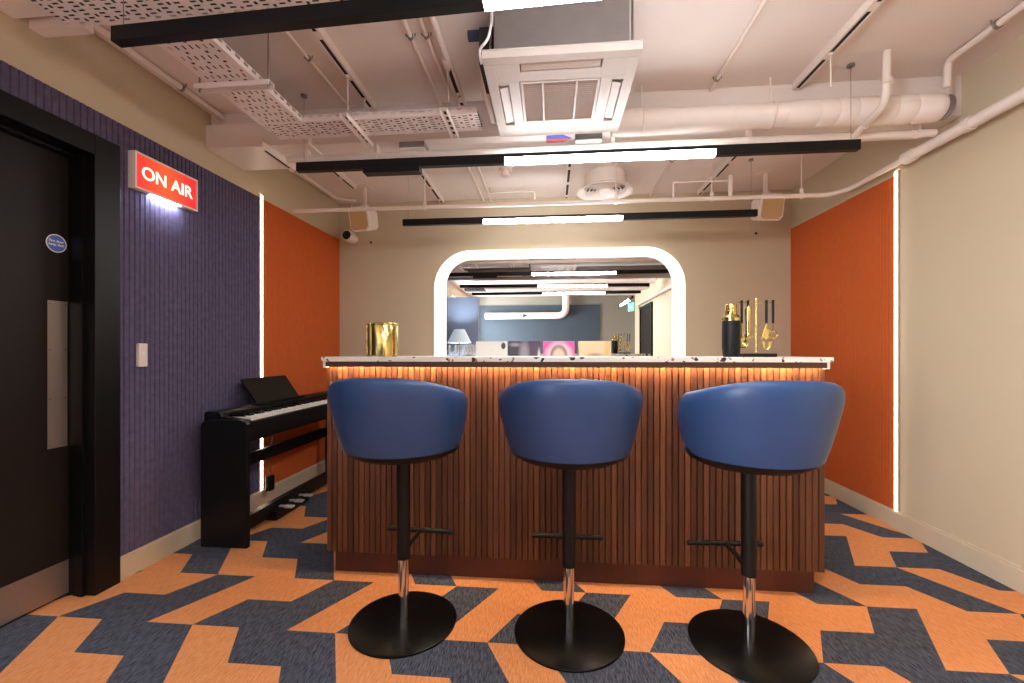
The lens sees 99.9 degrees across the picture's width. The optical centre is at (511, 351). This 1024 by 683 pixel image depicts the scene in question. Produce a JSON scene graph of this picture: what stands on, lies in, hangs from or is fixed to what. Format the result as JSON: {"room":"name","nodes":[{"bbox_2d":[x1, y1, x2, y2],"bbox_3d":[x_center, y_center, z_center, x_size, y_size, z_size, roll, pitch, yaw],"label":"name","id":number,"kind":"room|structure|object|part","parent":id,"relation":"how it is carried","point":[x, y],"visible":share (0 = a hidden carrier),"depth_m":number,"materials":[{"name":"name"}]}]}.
{"room":"bar lounge","nodes":[
{"label":"bar lounge","id":0,"kind":"room"},
{"bbox_2d":[0,11,338,238],"bbox_3d":[-2.160,-0.150,0.660,0.200,2.660,7.330,0,0,5],"label":"wall","id":1,"kind":"structure","parent":0,"point":[87,69],"depth_m":2.19,"materials":[{"name":"beige paint"}]},
{"bbox_2d":[0,89,119,626],"bbox_3d":[-2.059,0.060,1.557,0.220,2.120,1.089,0,0,5],"label":"door","id":2,"kind":"structure","parent":1,"relation":"in","point":[60,312],"depth_m":1.92,"materials":[{"name":"black paint"}]},
{"bbox_3d":[-2.083,1.032,1.571,0.002,0.153,0.838,0,0,5],"label":"kick plate","id":3,"kind":"part","parent":2,"relation":"part of","materials":[{"name":"metal"}]},
{"bbox_2d":[46,234,66,252],"bbox_3d":[-2.049,-0.488,1.933,0.003,0.081,0.081,0,0,5],"label":"door sign","id":4,"kind":"object","parent":2,"relation":"attached to","point":[56,243],"visible":1,"depth_m":1.93,"materials":[{"name":"blue"}]},
{"bbox_3d":[-2.050,0.100,1.939,0.002,0.660,0.078,0,0,5],"label":"push plate","id":5,"kind":"part","parent":2,"relation":"part of","materials":[{"name":"metal"}]},
{"bbox_2d":[0,60,259,556],"bbox_3d":[-1.982,-0.059,1.455,0.011,2.123,3.345,0,0,5],"label":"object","id":6,"kind":"object","parent":1,"relation":"attached to","point":[190,281],"visible":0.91,"depth_m":2.40,"materials":[{"name":"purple fabric"}]},
{"bbox_2d":[136,343,147,366],"bbox_3d":[-1.898,0.016,2.206,0.022,0.120,0.048,0,0,5],"label":"wall switch","id":7,"kind":"object","parent":6,"relation":"attached to","point":[141,348],"visible":1,"depth_m":2.20,"materials":[{"name":"white paint"}]},
{"bbox_2d":[128,150,197,211],"bbox_3d":[-1.878,-0.913,2.332,0.040,0.185,0.382,0,0,5],"label":"sign","id":8,"kind":"object","parent":6,"relation":"attached to","point":[147,175],"visible":1,"depth_m":2.29,"materials":[{"name":"red plastic"}]},
{"bbox_2d":[151,195,179,205],"bbox_3d":[-1.880,-0.823,2.332,0.020,0.003,0.176,0,0,5],"label":"light","id":9,"kind":"object","parent":8,"relation":"attached to","point":[165,198],"depth_m":2.33,"materials":[{"name":"white plastic"}]},
{"bbox_2d":[120,460,324,580],"bbox_3d":[-1.824,1.062,3.198,0.016,0.117,2.214,0,0,5],"label":"baseboard","id":10,"kind":"structure","parent":1,"relation":"attached to","point":[132,562],"depth_m":2.46,"materials":[{"name":"beige wood"}]},
{"bbox_2d":[259,194,262,489],"bbox_3d":[-1.830,-0.072,3.134,0.016,2.150,0.025,0,0,5],"label":"led strip","id":11,"kind":"object","parent":1,"relation":"attached to","point":[260,195],"visible":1,"depth_m":3.13,"materials":[{"name":"plastic"}]},
{"bbox_2d":[261,195,262,489],"bbox_3d":[-1.830,-0.070,3.134,0.016,2.145,0.019,0,0,5],"label":"diffuser","id":12,"kind":"object","parent":11,"relation":"attached to","point":[261,195],"depth_m":3.13,"materials":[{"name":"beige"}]},
{"bbox_2d":[263,199,339,488],"bbox_3d":[-1.779,-0.059,3.724,0.011,2.123,1.157,0,0,5],"label":"acoustic panel","id":13,"kind":"object","parent":1,"relation":"attached to","point":[301,261],"visible":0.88,"depth_m":3.58,"materials":[{"name":"orange fabric"}]},
{"bbox_2d":[0,484,1023,682],"bbox_3d":[0.002,1.150,0.467,4.460,0.060,7.330,0,0,5],"label":"floor","id":14,"kind":"structure","parent":0,"point":[887,606],"depth_m":1.80,"materials":[{"name":"orange carpet"}]},
{"bbox_2d":[201,375,326,548],"bbox_3d":[-1.611,0.650,3.156,0.332,0.941,1.400,0,0,5],"label":"digital piano","id":15,"kind":"object","parent":14,"relation":"on","point":[227,519],"visible":0.81,"depth_m":2.49,"materials":[{"name":"black wood"}]},
{"bbox_3d":[-1.648,0.755,2.472,0.283,0.730,0.030,0,0,5],"label":"panel","id":16,"kind":"part","parent":15,"relation":"part of","materials":[{"name":"black wood"}]},
{"bbox_2d":[265,438,274,490],"bbox_3d":[-1.775,0.822,3.152,0.043,0.387,0.064,0,0,5],"label":"power adapter","id":17,"kind":"object","parent":15,"relation":"hanging from","point":[270,479],"visible":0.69,"depth_m":3.13,"materials":[{"name":"black plastic"}]},
{"bbox_3d":[-1.595,0.513,3.155,0.240,0.023,1.340,0,0,5],"label":"under panel","id":18,"kind":"part","parent":15,"relation":"part of","materials":[{"name":"black wood"}]},
{"bbox_3d":[-1.590,1.048,3.154,0.050,0.085,1.340,0,0,5],"label":"pedal rail","id":19,"kind":"part","parent":15,"relation":"part of","materials":[{"name":"black wood"}]},
{"bbox_3d":[-1.718,0.710,3.166,0.023,0.080,1.340,0,0,5],"label":"rail","id":20,"kind":"part","parent":15,"relation":"part of","materials":[{"name":"black wood"}]},
{"bbox_3d":[-1.526,0.755,3.836,0.283,0.730,0.030,0,0,5],"label":"panel","id":21,"kind":"part","parent":15,"relation":"part of","materials":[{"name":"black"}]},
{"bbox_2d":[328,378,467,658],"bbox_3d":[-0.454,0.606,1.749,0.557,1.028,0.534,0,0,8],"label":"bar stool","id":22,"kind":"object","parent":14,"relation":"on","point":[402,423],"visible":1,"depth_m":1.60,"materials":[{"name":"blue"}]},
{"bbox_3d":[-0.470,0.238,1.633,0.557,0.294,0.300,0,0,8],"label":"backrest","id":23,"kind":"part","parent":22,"relation":"part of","materials":[{"name":"blue leather"}]},
{"bbox_3d":[-0.449,1.114,1.782,0.434,0.012,0.434,0,0,8],"label":"plate","id":24,"kind":"part","parent":22,"relation":"part of","materials":[{"name":"black metal"}]},
{"bbox_2d":[498,379,642,672],"bbox_3d":[0.224,0.606,1.681,0.557,1.028,0.534,0,0,5],"label":"bar stool","id":25,"kind":"object","parent":14,"relation":"on","point":[568,426],"visible":1,"depth_m":1.53,"materials":[{"name":"blue leather"}]},
{"bbox_3d":[0.227,1.114,1.714,0.434,0.012,0.434,0,0,5],"label":"plate","id":26,"kind":"part","parent":25,"relation":"part of","materials":[{"name":"black metal"}]},
{"bbox_3d":[0.213,0.238,1.564,0.557,0.294,0.300,0,0,5],"label":"backrest","id":27,"kind":"part","parent":25,"relation":"part of","materials":[{"name":"blue leather"}]},
{"bbox_2d":[323,361,829,592],"bbox_3d":[0.268,0.584,2.312,2.382,1.073,0.556,0,0,5],"label":"bar counter","id":28,"kind":"object","parent":14,"relation":"on","point":[646,506],"depth_m":2.06,"materials":[{"name":"brown wood"}]},
{"bbox_2d":[321,356,833,361],"bbox_3d":[0.272,0.035,2.325,2.402,0.023,0.590,0,0,5],"label":"countertop","id":29,"kind":"structure","parent":28,"relation":"on","point":[338,358],"depth_m":2.04,"materials":[{"name":"stone"}]},
{"bbox_2d":[366,322,398,356],"bbox_3d":[-0.706,-0.066,2.342,0.172,0.180,0.172,0,0,5],"label":"ice bucket","id":30,"kind":"object","parent":29,"relation":"on","point":[381,337],"visible":0.98,"depth_m":2.27,"materials":[{"name":"gold metal"}]},
{"bbox_2d":[722,304,740,356],"bbox_3d":[1.077,-0.106,2.112,0.085,0.260,0.085,0,0,5],"label":"cocktail shaker","id":31,"kind":"object","parent":29,"relation":"on","point":[731,321],"visible":1,"depth_m":2.08,"materials":[{"name":"black metal"}]},
{"bbox_2d":[736,298,779,356],"bbox_3d":[1.214,-0.120,2.120,0.204,0.288,0.090,0,0,5],"label":"stand","id":32,"kind":"object","parent":29,"relation":"on","point":[755,354],"visible":0.87,"depth_m":2.11,"materials":[{"name":"gold"}]},
{"bbox_2d":[740,300,748,347],"bbox_3d":[1.136,-0.137,2.118,0.058,0.236,0.020,0,0,5],"label":"spoon","id":33,"kind":"object","parent":32,"relation":"hanging from","point":[744,341],"visible":0.83,"depth_m":2.11,"materials":[{"name":"gold metal"}]},
{"bbox_3d":[1.130,-0.198,2.116,0.014,0.114,0.013,0,0,5],"label":"handle","id":34,"kind":"part","parent":33,"relation":"part of","materials":[{"name":"black"}]},
{"bbox_2d":[742,300,753,337],"bbox_3d":[1.160,-0.163,2.113,0.051,0.184,0.034,0,0,36],"label":"jigger","id":35,"kind":"object","parent":32,"relation":"hanging from","point":[748,310],"visible":1,"depth_m":2.10,"materials":[{"name":"gold metal"}]},
{"bbox_3d":[1.204,-0.129,2.121,0.012,0.271,0.012,0,0,5],"label":"post","id":36,"kind":"part","parent":32,"relation":"part of","materials":[{"name":"gold metal"}]},
{"bbox_2d":[761,300,771,349],"bbox_3d":[1.246,-0.132,2.108,0.054,0.246,0.020,0,0,5],"label":"tongs","id":37,"kind":"object","parent":32,"relation":"hanging from","point":[766,330],"visible":1,"depth_m":2.10,"materials":[{"name":"gold metal"}]},
{"bbox_3d":[1.246,-0.198,2.105,0.014,0.114,0.013,0,0,5],"label":"handle","id":38,"kind":"part","parent":37,"relation":"part of","materials":[{"name":"black"}]},
{"bbox_2d":[768,300,778,338],"bbox_3d":[1.277,-0.160,2.106,0.051,0.190,0.020,0,0,5],"label":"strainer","id":39,"kind":"object","parent":32,"relation":"hanging from","point":[772,301],"visible":1,"depth_m":2.10,"materials":[{"name":"gold"}]},
{"bbox_3d":[1.276,-0.198,2.103,0.014,0.114,0.013,0,0,5],"label":"handle","id":40,"kind":"part","parent":39,"relation":"part of","materials":[{"name":"black"}]},
{"bbox_2d":[677,381,844,682],"bbox_3d":[0.905,0.606,1.611,0.557,1.028,0.534,0,0,2],"label":"bar stool","id":41,"kind":"object","parent":14,"relation":"on","point":[769,428],"visible":1,"depth_m":1.47,"materials":[{"name":"blue leather"}]},
{"bbox_3d":[0.906,1.114,1.644,0.434,0.012,0.434,0,0,2],"label":"plate","id":42,"kind":"part","parent":41,"relation":"part of","materials":[{"name":"black metal"}]},
{"bbox_3d":[0.900,0.238,1.494,0.557,0.294,0.300,0,0,2],"label":"backrest","id":43,"kind":"part","parent":41,"relation":"part of","materials":[{"name":"blue leather"}]},
{"bbox_3d":[0.398,0.620,3.890,2.900,1.000,0.400,0,0,5],"label":"countertop","id":44,"kind":"structure","parent":14,"relation":"on","visible":0},
{"bbox_2d":[476,341,507,355],"bbox_3d":[-0.194,0.009,4.081,0.303,0.223,0.047,0,0,5],"label":"record sleeve","id":45,"kind":"object","parent":44,"relation":"on","point":[484,348],"visible":0.54,"depth_m":4.08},
{"bbox_2d":[508,341,539,355],"bbox_3d":[0.115,0.009,4.054,0.300,0.223,0.047,0,0,5],"label":"record sleeve","id":46,"kind":"object","parent":44,"relation":"on","point":[515,348],"visible":0.56,"depth_m":4.05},
{"bbox_2d":[543,341,574,355],"bbox_3d":[0.438,0.009,4.025,0.293,0.223,0.047,0,0,5],"label":"record sleeve","id":47,"kind":"object","parent":44,"relation":"on","point":[550,348],"visible":0.56,"depth_m":4.03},
{"bbox_2d":[578,341,610,355],"bbox_3d":[0.769,0.009,3.995,0.297,0.223,0.047,0,0,5],"label":"record sleeve","id":48,"kind":"object","parent":44,"relation":"on","point":[586,348],"visible":0.56,"depth_m":4.00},
{"bbox_2d":[94,0,1023,203],"bbox_3d":[0.081,-1.555,0.460,4.700,0.150,7.730,0,0,5],"label":"ceiling","id":49,"kind":"structure","parent":0,"point":[687,43],"depth_m":2.18,"materials":[{"name":"white paint"}]},
{"bbox_2d":[0,0,93,37],"bbox_3d":[-1.895,-1.397,1.184,0.235,0.165,1.220,0,0,5],"label":"bulkhead","id":50,"kind":"object","parent":49,"relation":"attached to","point":[41,22],"visible":0.53,"depth_m":1.74,"materials":[{"name":"white paint"}]},
{"bbox_2d":[94,25,355,202],"bbox_3d":[-1.762,-1.459,3.031,0.177,0.042,2.321,0,0,9],"label":"conduit pipe","id":51,"kind":"object","parent":49,"relation":"attached to","point":[101,30],"visible":0.73,"depth_m":2.34,"materials":[{"name":"beige metal"}]},
{"bbox_2d":[193,33,273,93],"bbox_3d":[-1.261,-1.333,1.951,0.360,0.293,0.041,0,0,5],"label":"bracket","id":52,"kind":"object","parent":49,"relation":"hanging from","point":[260,84],"visible":0.88,"depth_m":1.94,"materials":[{"name":"white metal"}]},
{"bbox_2d":[131,22,301,123],"bbox_3d":[-1.264,-1.237,1.939,0.241,0.037,0.713,0,0,5],"label":"cable tray","id":53,"kind":"object","parent":52,"relation":"on","point":[211,61],"visible":0.73,"depth_m":1.89,"materials":[{"name":"white metal"}]},
{"bbox_2d":[31,0,342,26],"bbox_3d":[-0.996,-1.236,1.486,1.352,0.036,0.143,0,0,5],"label":"cable tray","id":54,"kind":"object","parent":53,"relation":"attached to","point":[78,13],"visible":0.84,"depth_m":1.53,"materials":[{"name":"white metal"}]},
{"bbox_3d":[-1.097,-1.333,1.935,0.020,0.293,0.017,0,0,5],"label":"hanger rod","id":55,"kind":"part","parent":52,"relation":"part of","materials":[{"name":"metal"}]},
{"bbox_2d":[285,31,351,110],"bbox_3d":[-1.044,-1.471,1.850,0.051,0.034,1.500,0,0,5],"label":"conduit pipe","id":56,"kind":"object","parent":49,"relation":"attached to","point":[308,58],"visible":0.54,"depth_m":2.20,"materials":[{"name":"white metal"}]},
{"bbox_2d":[309,28,376,114],"bbox_3d":[-0.871,-1.373,2.104,0.041,0.215,0.943,0,0,5],"label":"channel","id":57,"kind":"object","parent":49,"relation":"hanging from","point":[320,34],"visible":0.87,"depth_m":2.20,"materials":[{"name":"white paint"}]},
{"bbox_3d":[-0.858,-1.353,2.245,0.022,0.175,0.019,0,0,5],"label":"hanger rod","id":58,"kind":"part","parent":57,"relation":"part of","materials":[{"name":"white paint"}]},
{"bbox_3d":[-0.840,-1.353,2.445,0.022,0.175,0.019,0,0,5],"label":"hanger rod","id":59,"kind":"part","parent":57,"relation":"part of","materials":[{"name":"white paint"}]},
{"bbox_2d":[331,172,355,188],"bbox_3d":[-1.435,-1.460,3.372,0.041,0.041,0.868,0,0,5],"label":"channel","id":60,"kind":"object","parent":49,"relation":"attached to","point":[340,175],"visible":0.31,"depth_m":3.62,"materials":[{"name":"white paint"}]},
{"bbox_2d":[111,0,591,47],"bbox_3d":[0.162,-1.262,1.261,3.041,0.435,0.055,0,0,7],"label":"linear light","id":61,"kind":"object","parent":49,"relation":"hanging from","point":[345,12],"visible":1,"depth_m":1.36,"materials":[{"name":"black metal"}]},
{"bbox_2d":[483,0,591,10],"bbox_3d":[0.464,-1.060,1.232,1.105,0.030,0.036,0,0,7],"label":"diffuser","id":62,"kind":"object","parent":61,"relation":"attached to","point":[488,5],"depth_m":1.29,"materials":[{"name":"white plastic"}]},
{"bbox_2d":[348,185,377,231],"bbox_3d":[-1.321,-1.273,3.858,0.200,0.414,0.219,0,0,17],"label":"speaker","id":63,"kind":"object","parent":49,"relation":"hanging from","point":[360,221],"visible":0.77,"depth_m":3.79},
{"bbox_2d":[349,211,367,229],"bbox_3d":[-1.346,-1.168,3.772,0.172,0.185,0.004,0,11,17],"label":"grille","id":64,"kind":"object","parent":63,"relation":"attached to","point":[358,220],"depth_m":3.77,"materials":[{"name":"brown fabric"}]},
{"bbox_2d":[401,19,441,105],"bbox_3d":[-0.489,-1.469,1.801,0.053,0.035,1.500,0,0,5],"label":"conduit pipe","id":65,"kind":"object","parent":49,"relation":"attached to","point":[409,34],"visible":0.93,"depth_m":2.13,"materials":[{"name":"white metal"}]},
{"bbox_2d":[419,169,443,202],"bbox_3d":[-0.736,-1.460,3.508,0.041,0.041,1.303,0,0,5],"label":"channel","id":66,"kind":"object","parent":49,"relation":"attached to","point":[428,182],"visible":0.42,"depth_m":3.79,"materials":[{"name":"white paint"}]},
{"bbox_2d":[417,18,454,104],"bbox_3d":[-0.414,-1.469,1.794,0.053,0.035,1.500,0,0,5],"label":"conduit pipe","id":67,"kind":"object","parent":49,"relation":"attached to","point":[425,34],"visible":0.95,"depth_m":2.11,"materials":[{"name":"white metal"}]},
{"bbox_2d":[428,16,448,59],"bbox_3d":[-0.371,-1.455,1.574,0.067,0.050,1.070,0,0,5],"label":"conduit pipe","id":68,"kind":"object","parent":49,"relation":"attached to","point":[433,21],"visible":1,"depth_m":1.96,"materials":[{"name":"white metal"}]},
{"bbox_2d":[442,54,465,109],"bbox_3d":[-0.308,-1.373,2.330,0.041,0.215,0.393,0,0,5],"label":"channel","id":69,"kind":"object","parent":49,"relation":"hanging from","point":[448,64],"visible":0.9,"depth_m":2.29,"materials":[{"name":"white paint"}]},
{"bbox_3d":[-0.322,-1.353,2.177,0.022,0.175,0.019,0,0,5],"label":"hanger rod","id":70,"kind":"part","parent":69,"relation":"part of","materials":[{"name":"white paint"}]},
{"bbox_3d":[-0.303,-1.353,2.397,0.022,0.175,0.019,0,0,5],"label":"hanger rod","id":71,"kind":"part","parent":69,"relation":"part of","materials":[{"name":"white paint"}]},
{"bbox_2d":[467,167,483,201],"bbox_3d":[-0.338,-1.469,3.489,0.053,0.035,1.370,0,0,5],"label":"conduit pipe","id":72,"kind":"object","parent":49,"relation":"attached to","point":[469,169],"visible":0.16,"depth_m":3.73,"materials":[{"name":"white metal"}]},
{"bbox_2d":[477,167,491,201],"bbox_3d":[-0.263,-1.469,3.482,0.053,0.035,1.370,0,0,5],"label":"conduit pipe","id":73,"kind":"object","parent":49,"relation":"attached to","point":[478,168],"visible":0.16,"depth_m":3.72,"materials":[{"name":"white metal"}]},
{"bbox_2d":[499,166,511,178],"bbox_3d":[-0.051,-1.443,3.468,0.104,0.074,0.104,0,0,5],"label":"smoke detector","id":74,"kind":"object","parent":49,"relation":"attached to","point":[505,171],"visible":1,"depth_m":3.44,"materials":[{"name":"white paint"}]},
{"bbox_2d":[489,187,535,198],"bbox_3d":[0.004,-1.422,3.855,0.416,0.115,0.015,0,0,5],"label":"conduit pipe","id":75,"kind":"object","parent":49,"relation":"attached to","point":[490,187],"visible":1,"depth_m":3.85,"materials":[{"name":"white metal"}]},
{"bbox_2d":[467,0,642,136],"bbox_3d":[0.181,-1.331,2.030,0.735,0.297,0.641,0,0,5],"label":"air conditioner","id":76,"kind":"object","parent":49,"relation":"attached to","point":[564,68],"visible":1,"depth_m":1.80,"materials":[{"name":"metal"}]},
{"bbox_3d":[-0.114,-1.346,1.798,0.037,0.241,0.092,0,0,-41],"label":"power cord","id":77,"kind":"part","parent":76,"relation":"part of","materials":[{"name":"white plastic"}]},
{"bbox_2d":[520,77,600,122],"bbox_3d":[0.224,-1.198,2.039,0.354,0.030,0.333,0,0,5],"label":"grille","id":78,"kind":"object","parent":76,"relation":"attached to","point":[559,99],"depth_m":2.03,"materials":[{"name":"white"}]},
{"bbox_3d":[0.223,-1.345,2.025,0.550,0.247,0.554,0,0,5],"label":"casing","id":79,"kind":"part","parent":76,"relation":"part of","materials":[{"name":"metal"}]},
{"bbox_3d":[0.223,-1.203,2.027,0.641,0.036,0.641,0,0,5],"label":"fascia panel","id":80,"kind":"part","parent":76,"relation":"part of","materials":[{"name":"beige plastic"}]},
{"bbox_2d":[564,163,572,198],"bbox_3d":[0.453,-1.460,3.402,0.041,0.041,1.303,0,0,5],"label":"channel","id":81,"kind":"object","parent":49,"relation":"attached to","point":[569,165],"visible":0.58,"depth_m":3.61,"materials":[{"name":"white paint"}]},
{"bbox_2d":[296,62,860,176],"bbox_3d":[0.275,-1.246,2.360,3.054,0.465,0.066,0,0,5],"label":"linear light","id":82,"kind":"object","parent":49,"relation":"hanging from","point":[391,166],"visible":0.98,"depth_m":2.35,"materials":[{"name":"black metal"}]},
{"bbox_2d":[505,149,715,164],"bbox_3d":[0.521,-1.060,2.341,1.124,0.030,0.036,0,0,5],"label":"diffuser","id":83,"kind":"object","parent":82,"relation":"attached to","point":[604,155],"depth_m":2.33,"materials":[{"name":"white plastic"}]},
{"bbox_2d":[402,158,757,226],"bbox_3d":[0.491,-1.262,3.428,2.799,0.435,0.054,0,0,5],"label":"linear light","id":84,"kind":"object","parent":49,"relation":"hanging from","point":[747,212],"visible":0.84,"depth_m":3.42,"materials":[{"name":"black metal"}]},
{"bbox_2d":[483,215,622,223],"bbox_3d":[0.320,-1.060,3.452,1.108,0.030,0.036,0,0,5],"label":"diffuser","id":85,"kind":"object","parent":84,"relation":"attached to","point":[533,218],"depth_m":3.44,"materials":[{"name":"white plastic"}]},
{"bbox_2d":[211,75,961,154],"bbox_3d":[0.275,-1.373,2.619,4.300,0.215,0.255,0,0,5],"label":"beam","id":86,"kind":"structure","parent":49,"relation":"attached to","point":[489,137],"depth_m":2.47,"materials":[{"name":"white paint"}]},
{"bbox_2d":[206,123,322,170],"bbox_3d":[-1.539,-1.323,2.776,0.660,0.143,0.325,0,0,5],"label":"soffit","id":87,"kind":"structure","parent":86,"relation":"attached to","point":[234,143],"depth_m":2.64,"materials":[{"name":"white paint"}]},
{"bbox_2d":[256,140,297,172],"bbox_3d":[-1.478,-1.232,2.729,0.041,0.041,0.378,0,0,5],"label":"channel","id":88,"kind":"object","parent":87,"relation":"attached to","point":[261,145],"visible":0.89,"depth_m":2.67,"materials":[{"name":"white paint"}]},
{"bbox_2d":[399,141,428,151],"bbox_3d":[-0.598,-1.243,2.629,0.156,0.044,0.100,0,0,5],"label":"junction box","id":89,"kind":"object","parent":86,"relation":"attached to","point":[409,145],"visible":0.72,"depth_m":2.58,"materials":[{"name":"metal"}]},
{"bbox_3d":[-0.598,-1.226,2.629,0.148,0.009,0.094,0,0,5],"label":"lid","id":90,"kind":"part","parent":89,"relation":"part of","materials":[{"name":"white paint"}]},
{"bbox_2d":[546,135,571,142],"bbox_3d":[0.281,-1.264,2.550,0.155,0.001,0.090,0,0,5],"label":"sticker","id":91,"kind":"object","parent":86,"relation":"attached to","point":[549,138],"visible":1,"depth_m":2.54,"materials":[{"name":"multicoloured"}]},
{"bbox_2d":[574,133,601,143],"bbox_3d":[0.448,-1.243,2.535,0.156,0.044,0.100,0,0,5],"label":"junction box","id":92,"kind":"object","parent":86,"relation":"attached to","point":[588,138],"visible":0.68,"depth_m":2.49,"materials":[{"name":"metal"}]},
{"bbox_3d":[0.448,-1.226,2.535,0.148,0.009,0.094,0,0,5],"label":"lid","id":93,"kind":"part","parent":92,"relation":"part of","materials":[{"name":"white paint"}]},
{"bbox_2d":[577,166,633,199],"bbox_3d":[0.775,-1.405,3.585,0.464,0.151,0.464,0,0,5],"label":"ceiling vent","id":94,"kind":"object","parent":49,"relation":"in","point":[599,181],"visible":0.9,"depth_m":3.49,"materials":[{"name":"white paint"}]},
{"bbox_2d":[286,49,937,163],"bbox_3d":[0.443,-1.317,2.367,3.720,0.294,0.348,0,0,5],"label":"conduit pipe","id":95,"kind":"object","parent":49,"relation":"attached to","point":[916,132],"visible":0.84,"depth_m":2.45,"materials":[{"name":"beige metal"}]},
{"bbox_2d":[260,106,482,146],"bbox_3d":[-0.756,-1.230,2.352,1.182,0.060,0.330,0,0,5],"label":"cable tray","id":96,"kind":"object","parent":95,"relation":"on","point":[388,123],"depth_m":2.31,"materials":[{"name":"white metal"}]},
{"bbox_3d":[-0.848,-1.212,2.360,0.040,0.023,0.330,0,0,5],"label":"tray bracket","id":97,"kind":"part","parent":96,"relation":"part of","materials":[{"name":"white metal"}]},
{"bbox_3d":[-0.332,-1.212,2.294,0.040,0.023,0.290,0,0,5],"label":"tray bracket","id":98,"kind":"part","parent":96,"relation":"part of","materials":[{"name":"white metal"}]},
{"bbox_2d":[292,87,1023,212],"bbox_3d":[0.060,-1.298,0.417,4.258,0.357,5.922,0,0,5],"label":"pipe","id":99,"kind":"object","parent":49,"relation":"attached to","point":[972,122],"visible":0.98,"depth_m":3.20,"materials":[{"name":"white metal"}]},
{"bbox_2d":[649,159,674,195],"bbox_3d":[1.234,-1.472,3.348,0.049,0.033,1.370,0,0,5],"label":"conduit pipe","id":100,"kind":"object","parent":49,"relation":"attached to","point":[671,160],"visible":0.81,"depth_m":3.56,"materials":[{"name":"white metal"}]},
{"bbox_2d":[697,156,738,194],"bbox_3d":[1.660,-1.460,3.294,0.041,0.041,1.303,0,0,5],"label":"channel","id":101,"kind":"object","parent":49,"relation":"attached to","point":[728,161],"visible":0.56,"depth_m":3.48,"materials":[{"name":"white paint"}]},
{"bbox_2d":[709,0,767,91],"bbox_3d":[1.046,-1.471,1.663,0.051,0.034,1.500,0,0,5],"label":"conduit pipe","id":102,"kind":"object","parent":49,"relation":"attached to","point":[717,78],"visible":1,"depth_m":2.04,"materials":[{"name":"white metal"}]},
{"bbox_2d":[750,170,784,220],"bbox_3d":[2.094,-1.273,3.552,0.200,0.414,0.219,0,0,-2],"label":"speaker","id":103,"kind":"object","parent":49,"relation":"hanging from","point":[768,209],"visible":0.72,"depth_m":3.47},
{"bbox_2d":[761,199,783,218],"bbox_3d":[2.097,-1.168,3.463,0.172,0.185,0.005,0,11,-2],"label":"grille","id":104,"kind":"object","parent":103,"relation":"attached to","point":[771,208],"depth_m":3.46,"materials":[{"name":"metal"}]},
{"bbox_2d":[610,77,955,136],"bbox_3d":[1.407,-1.341,2.316,1.710,0.277,0.142,0,0,5],"label":"air duct","id":105,"kind":"object","parent":49,"relation":"hanging from","point":[920,108],"visible":0.95,"depth_m":2.27,"materials":[{"name":"beige metal"}]},
{"bbox_2d":[793,0,884,89],"bbox_3d":[1.508,-1.380,1.766,0.041,0.200,1.193,0,0,5],"label":"channel","id":106,"kind":"object","parent":49,"relation":"hanging from","point":[869,7],"visible":1,"depth_m":2.01,"materials":[{"name":"white paint"}]},
{"bbox_3d":[1.536,-1.360,2.071,0.022,0.160,0.019,0,0,5],"label":"hanger rod","id":107,"kind":"part","parent":106,"relation":"part of","materials":[{"name":"white paint"}]},
{"bbox_2d":[942,1,1023,88],"bbox_3d":[2.127,-1.405,1.499,0.065,0.152,1.366,0,0,5],"label":"conduit pipe","id":108,"kind":"object","parent":49,"relation":"attached to","point":[997,24],"visible":1,"depth_m":2.01,"materials":[{"name":"white metal"}]},
{"bbox_2d":[339,190,791,356],"bbox_3d":[0.417,-0.150,4.210,4.700,2.660,0.200,0,0,5],"label":"wall","id":109,"kind":"structure","parent":0,"point":[390,278],"depth_m":4.08,"materials":[{"name":"beige paint"}]},
{"bbox_2d":[341,203,357,243],"bbox_3d":[-1.577,-1.273,4.198,0.108,0.414,0.178,0,0,5],"label":"security camera","id":110,"kind":"object","parent":109,"relation":"attached to","point":[347,235],"visible":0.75,"depth_m":4.12,"materials":[{"name":"white paint"}]},
{"bbox_2d":[434,247,684,355],"bbox_3d":[0.423,-0.430,4.091,2.366,1.099,0.035,0,0,5],"label":"mirror","id":111,"kind":"object","parent":109,"relation":"attached to","point":[631,298],"visible":0.92,"depth_m":4.09,"materials":[{"name":"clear mirror"}]},
{"bbox_2d":[792,34,1023,567],"bbox_3d":[2.322,-0.150,0.259,0.200,2.660,7.330,0,0,5],"label":"wall","id":112,"kind":"structure","parent":0,"point":[962,200],"depth_m":2.28,"materials":[{"name":"beige paint"}]},
{"bbox_2d":[791,176,893,508],"bbox_3d":[2.490,-0.059,3.326,0.011,2.123,1.188,0,0,5],"label":"acoustic panel","id":113,"kind":"object","parent":112,"relation":"attached to","point":[842,257],"visible":0.86,"depth_m":3.09,"materials":[{"name":"orange fabric"}]},
{"bbox_2d":[894,170,899,510],"bbox_3d":[2.434,-0.072,2.720,0.016,2.150,0.025,0,0,5],"label":"led strip","id":114,"kind":"object","parent":112,"relation":"attached to","point":[896,173],"visible":1,"depth_m":2.71,"materials":[{"name":"plastic"}]},
{"bbox_2d":[894,171,896,510],"bbox_3d":[2.434,-0.070,2.720,0.016,2.145,0.019,0,0,5],"label":"diffuser","id":115,"kind":"object","parent":114,"relation":"attached to","point":[895,173],"depth_m":2.72,"materials":[{"name":"white plastic"}]},
{"bbox_2d":[825,478,1023,594],"bbox_3d":[2.215,1.062,0.269,0.016,0.117,7.330,0,0,5],"label":"baseboard","id":116,"kind":"structure","parent":112,"relation":"attached to","point":[1010,574],"depth_m":2.41,"materials":[{"name":"beige wood"}]}
]}

